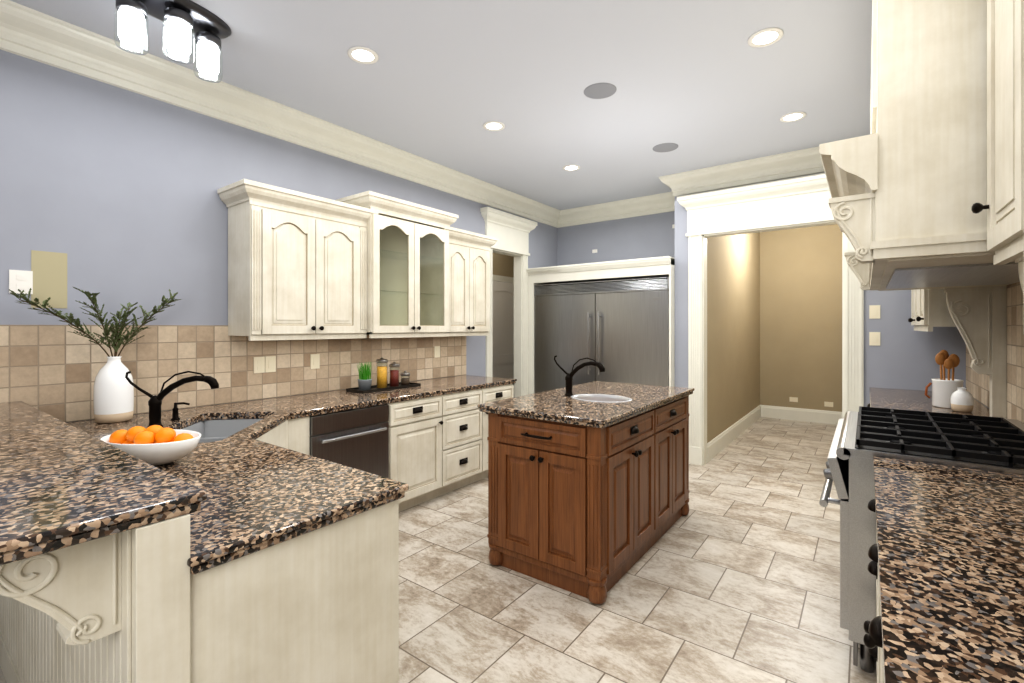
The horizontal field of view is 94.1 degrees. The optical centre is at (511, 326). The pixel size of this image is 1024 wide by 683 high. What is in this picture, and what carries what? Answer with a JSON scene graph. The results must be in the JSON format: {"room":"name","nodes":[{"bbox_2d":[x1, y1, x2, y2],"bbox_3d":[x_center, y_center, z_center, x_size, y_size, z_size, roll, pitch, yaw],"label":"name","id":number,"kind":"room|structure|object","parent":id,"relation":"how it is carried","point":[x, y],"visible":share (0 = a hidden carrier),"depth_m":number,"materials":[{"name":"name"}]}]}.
{"room":"kitchen","nodes":[
{"label":"kitchen","id":0,"kind":"room"},
{"bbox_2d":[0,49,556,429],"bbox_3d":[-1.744,-0.086,3.619,0.120,3.030,8.130,0,0,37],"label":"wall","id":1,"kind":"structure","parent":0,"point":[110,190],"depth_m":2.84,"materials":[{"name":"paint"}]},
{"bbox_2d":[9,250,66,307],"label":"light switch","id":2,"kind":"object","parent":1,"relation":"attached to","point":[44,278],"depth_m":2.53,"materials":[{"name":"beige plastic"}]},
{"bbox_2d":[0,325,465,422],"bbox_3d":[-1.831,0.254,3.391,0.012,0.529,4.460,0,0,37],"label":"backsplash","id":3,"kind":"structure","parent":1,"relation":"attached to","point":[52,370],"depth_m":3.07,"materials":[{"name":"tile"}]},
{"bbox_2d":[254,356,275,372],"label":"outlet","id":4,"kind":"object","parent":3,"relation":"attached to","point":[268,363],"depth_m":3.44,"materials":[{"name":"beige plastic"}]},
{"bbox_2d":[0,0,559,227],"bbox_3d":[-1.689,-1.499,3.485,0.128,0.204,7.980,0,0,37],"label":"crown molding","id":5,"kind":"structure","parent":1,"relation":"attached to","point":[32,34],"depth_m":3.15,"materials":[{"name":"beige wood"}]},
{"bbox_2d":[225,179,368,338],"bbox_3d":[-1.533,-0.431,3.497,0.336,0.980,0.885,0,0,37],"label":"upper cabinet","id":6,"kind":"object","parent":1,"relation":"attached to","point":[303,266],"depth_m":3.27,"materials":[{"name":"beige wood"}]},
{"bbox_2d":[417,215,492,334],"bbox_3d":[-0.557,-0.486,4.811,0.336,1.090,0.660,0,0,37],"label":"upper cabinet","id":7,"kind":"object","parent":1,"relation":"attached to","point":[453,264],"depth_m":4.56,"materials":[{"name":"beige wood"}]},
{"bbox_2d":[480,207,537,396],"bbox_3d":[-0.064,0.043,5.790,0.229,2.772,1.004,0,0,37],"label":"door frame","id":8,"kind":"structure","parent":1,"relation":"attached to","point":[510,232],"depth_m":6.02,"materials":[{"name":"white wood"}]},
{"bbox_2d":[0,417,876,682],"bbox_3d":[0.325,1.479,3.745,5.750,0.100,11.200,0,0,37],"label":"floor","id":9,"kind":"structure","parent":0,"point":[733,576],"depth_m":2.52,"materials":[{"name":"tile"}]},
{"bbox_2d":[196,527,335,638],"bbox_3d":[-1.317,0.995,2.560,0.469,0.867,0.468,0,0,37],"label":"base cabinet","id":10,"kind":"object","parent":9,"relation":"on","point":[245,596],"depth_m":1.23,"materials":[{"name":"beige wood"}]},
{"bbox_2d":[0,401,207,566],"bbox_3d":[-1.733,0.400,1.606,2.272,0.043,0.412,0,0,37],"label":"countertop","id":11,"kind":"structure","parent":10,"relation":"on","point":[63,487],"depth_m":1.10,"materials":[{"name":"stone"}]},
{"bbox_2d":[72,375,516,582],"bbox_3d":[-0.610,0.540,3.113,2.277,0.043,3.422,0,0,37],"label":"countertop","id":12,"kind":"structure","parent":10,"relation":"on","point":[290,468],"depth_m":2.56,"materials":[{"name":"stone"}]},
{"bbox_2d":[9,287,180,423],"bbox_3d":[-2.224,0.146,2.592,0.239,0.744,0.705,0,0,37],"label":"vase","id":13,"kind":"object","parent":12,"relation":"on","point":[113,398],"visible":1,"depth_m":2.57,"materials":[{"name":"beige ceramic"}]},
{"bbox_2d":[100,425,200,465],"bbox_3d":[-1.375,0.448,1.819,0.356,0.141,0.275,0,0,37],"label":"bowl","id":14,"kind":"object","parent":12,"relation":"on","point":[155,445],"visible":0.98,"depth_m":1.77,"materials":[{"name":"white ceramic"}]},
{"bbox_2d":[125,371,219,428],"bbox_3d":[-1.769,0.372,2.493,0.264,0.294,0.343,0,0,37],"label":"faucet","id":15,"kind":"object","parent":12,"relation":"in","point":[155,402],"depth_m":2.48,"materials":[{"name":"black metal"}]},
{"bbox_2d":[170,402,189,420],"bbox_3d":[-1.855,0.469,2.663,0.076,0.098,0.076,0,0,37],"label":"soap dispenser","id":16,"kind":"object","parent":12,"relation":"on","point":[175,416],"depth_m":2.65,"materials":[{"name":"black metal"}]},
{"bbox_2d":[346,358,420,393],"bbox_3d":[-1.068,0.387,4.008,0.220,0.262,0.600,0,0,37],"label":"tray","id":17,"kind":"object","parent":12,"relation":"on","point":[365,382],"visible":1,"depth_m":3.95,"materials":[{"name":"grey metal"}]},
{"bbox_2d":[336,503,399,546],"bbox_3d":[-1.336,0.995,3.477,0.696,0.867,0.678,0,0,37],"label":"base cabinet","id":18,"kind":"object","parent":9,"relation":"on","point":[366,524],"depth_m":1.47,"materials":[{"name":"beige wood"}]},
{"bbox_2d":[400,487,443,511],"bbox_3d":[-1.013,0.995,3.912,0.696,0.867,0.539,0,0,37],"label":"base cabinet","id":19,"kind":"object","parent":9,"relation":"on","point":[428,495],"depth_m":3.85,"materials":[{"name":"beige wood"}]},
{"bbox_2d":[444,471,487,493],"bbox_3d":[-0.699,0.995,4.334,0.696,0.867,0.640,0,0,37],"label":"base cabinet","id":20,"kind":"object","parent":9,"relation":"on","point":[479,475],"depth_m":4.27,"materials":[{"name":"beige wood"}]},
{"bbox_2d":[480,395,688,604],"bbox_3d":[0.605,0.970,3.231,0.802,0.917,1.579,0,0,37],"label":"kitchen island","id":21,"kind":"object","parent":9,"relation":"on","point":[588,490],"depth_m":2.67,"materials":[{"name":"brown wood"}]},
{"bbox_2d":[477,381,694,426],"bbox_3d":[0.594,0.490,3.265,0.835,0.043,1.580,0,0,37],"label":"island countertop","id":22,"kind":"structure","parent":21,"relation":"on","point":[546,404],"depth_m":2.88,"materials":[{"name":"brown stone"}]},
{"bbox_2d":[554,355,604,394],"bbox_3d":[0.451,0.334,3.228,0.390,0.270,0.060,0,0,37],"label":"faucet","id":23,"kind":"object","parent":22,"relation":"on","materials":[{"name":"black metal"}]},
{"bbox_2d":[561,391,640,402],"bbox_3d":[0.583,0.549,3.130,0.412,0.171,0.323,0,0,37],"label":"sink","id":24,"kind":"object","parent":22,"relation":"in","point":[593,396],"depth_m":3.25,"materials":[{"name":"white ceramic"}]},
{"bbox_2d":[534,277,668,392],"bbox_3d":[1.169,0.439,5.817,1.715,1.940,0.807,0,0,37],"label":"refrigerator","id":25,"kind":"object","parent":9,"relation":"on","point":[618,330],"depth_m":5.48,"materials":[{"name":"silver metal"}]},
{"bbox_2d":[867,398,870,413],"bbox_3d":[2.794,0.996,3.199,0.606,0.867,0.872,0,0,37],"label":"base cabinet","id":26,"kind":"object","parent":9,"relation":"on","point":[869,405],"depth_m":2.77,"materials":[{"name":"beige wood"}]},
{"bbox_2d":[869,387,1018,429],"bbox_3d":[2.838,0.540,3.273,0.607,0.043,1.632,0,0,37],"label":"countertop","id":27,"kind":"structure","parent":26,"relation":"on","point":[934,405],"depth_m":2.93,"materials":[{"name":"brown stone"}]},
{"bbox_2d":[871,486,874,493],"bbox_3d":[1.549,0.996,1.524,0.606,0.867,0.530,0,0,37],"label":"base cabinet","id":28,"kind":"object","parent":9,"relation":"on","point":[872,487],"depth_m":1.93,"materials":[{"name":"beige wood"}]},
{"bbox_2d":[871,494,878,682],"bbox_3d":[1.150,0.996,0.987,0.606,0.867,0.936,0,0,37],"label":"base cabinet","id":29,"kind":"object","parent":9,"relation":"on","point":[874,577],"depth_m":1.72,"materials":[{"name":"beige wood"}]},
{"bbox_2d":[871,454,1023,682],"bbox_3d":[0.797,0.540,0.527,0.607,0.043,3.036,0,0,37],"label":"countertop","id":30,"kind":"structure","parent":29,"relation":"on","point":[949,540],"depth_m":1.02,"materials":[{"name":"stone"}]},
{"bbox_2d":[879,666,882,682],"bbox_3d":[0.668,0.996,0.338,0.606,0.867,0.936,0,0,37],"label":"base cabinet","id":31,"kind":"object","parent":9,"relation":"on","point":[880,667],"depth_m":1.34,"materials":[{"name":"beige wood"}]},
{"bbox_2d":[835,414,1023,672],"bbox_3d":[1.979,0.982,2.217,0.712,0.895,1.080,0,0,37],"label":"stove","id":32,"kind":"object","parent":9,"relation":"on","point":[861,436],"depth_m":1.97,"materials":[{"name":"silver metal"}]},
{"bbox_2d":[10,0,871,209],"bbox_3d":[0.325,-1.661,3.745,5.750,0.120,11.200,0,0,37],"label":"ceiling","id":33,"kind":"structure","parent":0,"point":[701,84],"depth_m":3.05,"materials":[{"name":"grey paint"}]},
{"bbox_2d":[114,0,231,82],"bbox_3d":[-1.695,-1.466,2.393,0.262,0.270,0.525,0,0,37],"label":"light fixture","id":34,"kind":"object","parent":33,"relation":"attached to","point":[183,20],"visible":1,"depth_m":2.34,"materials":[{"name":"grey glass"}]},
{"bbox_2d":[347,46,377,63],"bbox_3d":[-0.877,-1.596,2.807,0.176,0.008,0.176,0,0,37],"label":"recessed light","id":35,"kind":"object","parent":33,"relation":"in","point":[361,55],"visible":1,"depth_m":2.80,"materials":[{"name":"white"}]},
{"bbox_2d":[483,121,504,130],"bbox_3d":[-0.143,-1.596,3.794,0.176,0.008,0.176,0,0,37],"label":"recessed light","id":36,"kind":"object","parent":33,"relation":"in","point":[493,125],"visible":1,"depth_m":3.79,"materials":[{"name":"white"}]},
{"bbox_2d":[563,165,579,170],"bbox_3d":[0.596,-1.596,4.790,0.176,0.008,0.176,0,0,37],"label":"recessed light","id":37,"kind":"object","parent":33,"relation":"in","point":[571,167],"visible":1,"depth_m":4.78,"materials":[{"name":"white"}]},
{"bbox_2d":[584,83,616,98],"bbox_3d":[0.597,-1.598,3.232,0.220,0.006,0.220,0,0,37],"label":"ceiling speaker","id":38,"kind":"object","parent":33,"relation":"attached to","point":[599,90],"visible":1,"depth_m":3.21,"materials":[{"name":"grey plastic"}]},
{"bbox_2d":[653,143,677,151],"bbox_3d":[1.369,-1.598,4.253,0.220,0.006,0.220,0,0,37],"label":"ceiling speaker","id":39,"kind":"object","parent":33,"relation":"attached to","point":[666,147],"visible":1,"depth_m":4.24,"materials":[{"name":"grey plastic"}]},
{"bbox_2d":[747,28,782,47],"bbox_3d":[1.400,-1.596,2.635,0.176,0.008,0.176,0,0,37],"label":"recessed light","id":40,"kind":"object","parent":33,"relation":"in","point":[764,37],"visible":1,"depth_m":2.63,"materials":[{"name":"white"}]},
{"bbox_2d":[780,112,805,121],"bbox_3d":[2.139,-1.596,3.630,0.176,0.008,0.176,0,0,37],"label":"recessed light","id":41,"kind":"object","parent":33,"relation":"in","point":[792,116],"visible":1,"depth_m":3.62,"materials":[{"name":"white"}]},
{"bbox_2d":[493,253,513,277],"bbox_3d":[-0.699,-0.086,6.811,0.150,3.030,3.500,0,0,37],"label":"wall","id":42,"kind":"structure","parent":0,"point":[503,265],"depth_m":7.45,"materials":[{"name":"beige paint"}]},
{"bbox_2d":[493,275,513,378],"bbox_3d":[-0.122,0.319,7.385,0.090,2.220,0.990,0,0,37],"label":"door","id":43,"kind":"structure","parent":42,"relation":"attached to","point":[503,326],"depth_m":7.43,"materials":[{"name":"white wood"}]},
{"bbox_2d":[557,211,674,293],"bbox_3d":[1.379,-0.086,6.270,1.970,3.030,0.150,0,0,37],"label":"wall","id":44,"kind":"structure","parent":0,"point":[646,236],"depth_m":6.18,"materials":[{"name":"paint"}]},
{"bbox_2d":[526,256,674,394],"bbox_3d":[1.140,0.344,5.848,1.845,2.170,0.807,0,0,37],"label":"trim","id":45,"kind":"structure","parent":44,"relation":"attached to","point":[655,267],"depth_m":5.47,"materials":[{"name":"white wood"}]},
{"bbox_2d":[560,194,674,226],"bbox_3d":[1.404,-1.499,6.078,1.700,0.204,0.128,0,0,37],"label":"crown molding","id":46,"kind":"structure","parent":44,"relation":"attached to","point":[645,205],"depth_m":6.15,"materials":[{"name":"beige wood"}]},
{"bbox_2d":[707,232,759,442],"bbox_3d":[2.927,-0.086,6.459,0.290,3.030,3.340,0,0,37],"label":"wall","id":47,"kind":"structure","parent":0,"point":[733,329],"depth_m":6.03,"materials":[{"name":"beige paint"}]},
{"bbox_2d":[664,200,674,207],"bbox_3d":[1.840,-1.499,5.348,0.128,0.204,0.480,0,0,37],"label":"crown molding","id":48,"kind":"structure","parent":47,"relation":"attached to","point":[671,203],"depth_m":5.74,"materials":[{"name":"beige wood"}]},
{"bbox_2d":[707,405,760,462],"bbox_3d":[3.005,1.334,6.308,0.016,0.190,3.190,0,0,37],"label":"baseboard","id":49,"kind":"structure","parent":47,"relation":"attached to","point":[721,441],"depth_m":5.92,"materials":[{"name":"white wood"}]},
{"bbox_2d":[760,224,841,411],"bbox_3d":[4.476,-0.086,7.295,1.200,3.030,0.150,0,0,37],"label":"wall","id":50,"kind":"structure","parent":0,"point":[801,314],"depth_m":7.25,"materials":[{"name":"beige paint"}]},
{"bbox_2d":[761,405,841,424],"bbox_3d":[4.426,1.334,7.228,1.140,0.190,0.016,0,0,37],"label":"baseboard","id":51,"kind":"structure","parent":50,"relation":"attached to","point":[788,413],"depth_m":7.24,"materials":[{"name":"white wood"}]},
{"bbox_2d":[675,172,965,406],"bbox_3d":[2.746,-0.086,4.438,2.410,3.030,0.120,0,0,37],"label":"wall","id":52,"kind":"structure","parent":0,"point":[903,355],"depth_m":4.03,"materials":[{"name":"paint"}]},
{"bbox_2d":[656,146,824,199],"bbox_3d":[2.512,-1.499,4.457,2.268,0.204,0.128,0,0,37],"label":"crown molding","id":53,"kind":"structure","parent":52,"relation":"attached to","point":[808,161],"depth_m":4.64,"materials":[{"name":"beige wood"}]},
{"bbox_2d":[677,173,863,465],"bbox_3d":[2.461,0.033,4.583,1.664,2.792,0.229,0,0,37],"label":"door frame","id":54,"kind":"structure","parent":52,"relation":"attached to","point":[794,203],"depth_m":4.63,"materials":[{"name":"white wood"}]},
{"bbox_3d":[1.440,-0.086,0.761,0.120,3.030,7.340,0,0,37],"label":"wall","id":55,"kind":"structure","parent":0,"visible":0},
{"bbox_2d":[908,290,915,327],"bbox_3d":[3.128,-0.641,3.438,0.336,1.280,0.790,0,0,37],"label":"upper cabinet","id":56,"kind":"object","parent":55,"relation":"attached to","point":[913,292],"depth_m":3.70,"materials":[{"name":"beige wood"}]},
{"bbox_2d":[819,0,1023,418],"bbox_3d":[1.968,-0.540,2.237,0.767,2.117,1.800,0,0,37],"label":"range hood","id":57,"kind":"object","parent":55,"relation":"attached to","point":[906,178],"visible":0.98,"depth_m":1.62,"materials":[{"name":"beige wood"}]},
{"bbox_2d":[916,203,1003,327],"bbox_3d":[2.837,-0.641,3.046,0.336,1.280,0.430,0,0,37],"label":"upper cabinet","id":58,"kind":"object","parent":55,"relation":"attached to","point":[932,310],"depth_m":2.95,"materials":[{"name":"beige wood"}]},
{"bbox_2d":[980,0,1003,259],"bbox_3d":[1.448,-0.748,1.178,0.336,1.065,0.417,0,0,37],"label":"upper cabinet","id":59,"kind":"object","parent":55,"relation":"attached to","point":[995,8],"depth_m":1.35,"materials":[{"name":"beige wood"}]},
{"bbox_2d":[966,282,1023,422],"bbox_3d":[1.858,0.124,1.435,0.012,0.789,5.760,0,0,37],"label":"backsplash","id":60,"kind":"structure","parent":55,"relation":"attached to","point":[978,386],"depth_m":2.56,"materials":[{"name":"tile"}]},
{"bbox_2d":[1004,0,1023,264],"bbox_3d":[1.109,-0.626,0.721,0.336,1.310,0.862,0,0,37],"label":"upper cabinet","id":61,"kind":"object","parent":55,"relation":"attached to","point":[1004,206],"depth_m":1.19,"materials":[{"name":"beige wood"}]}
]}

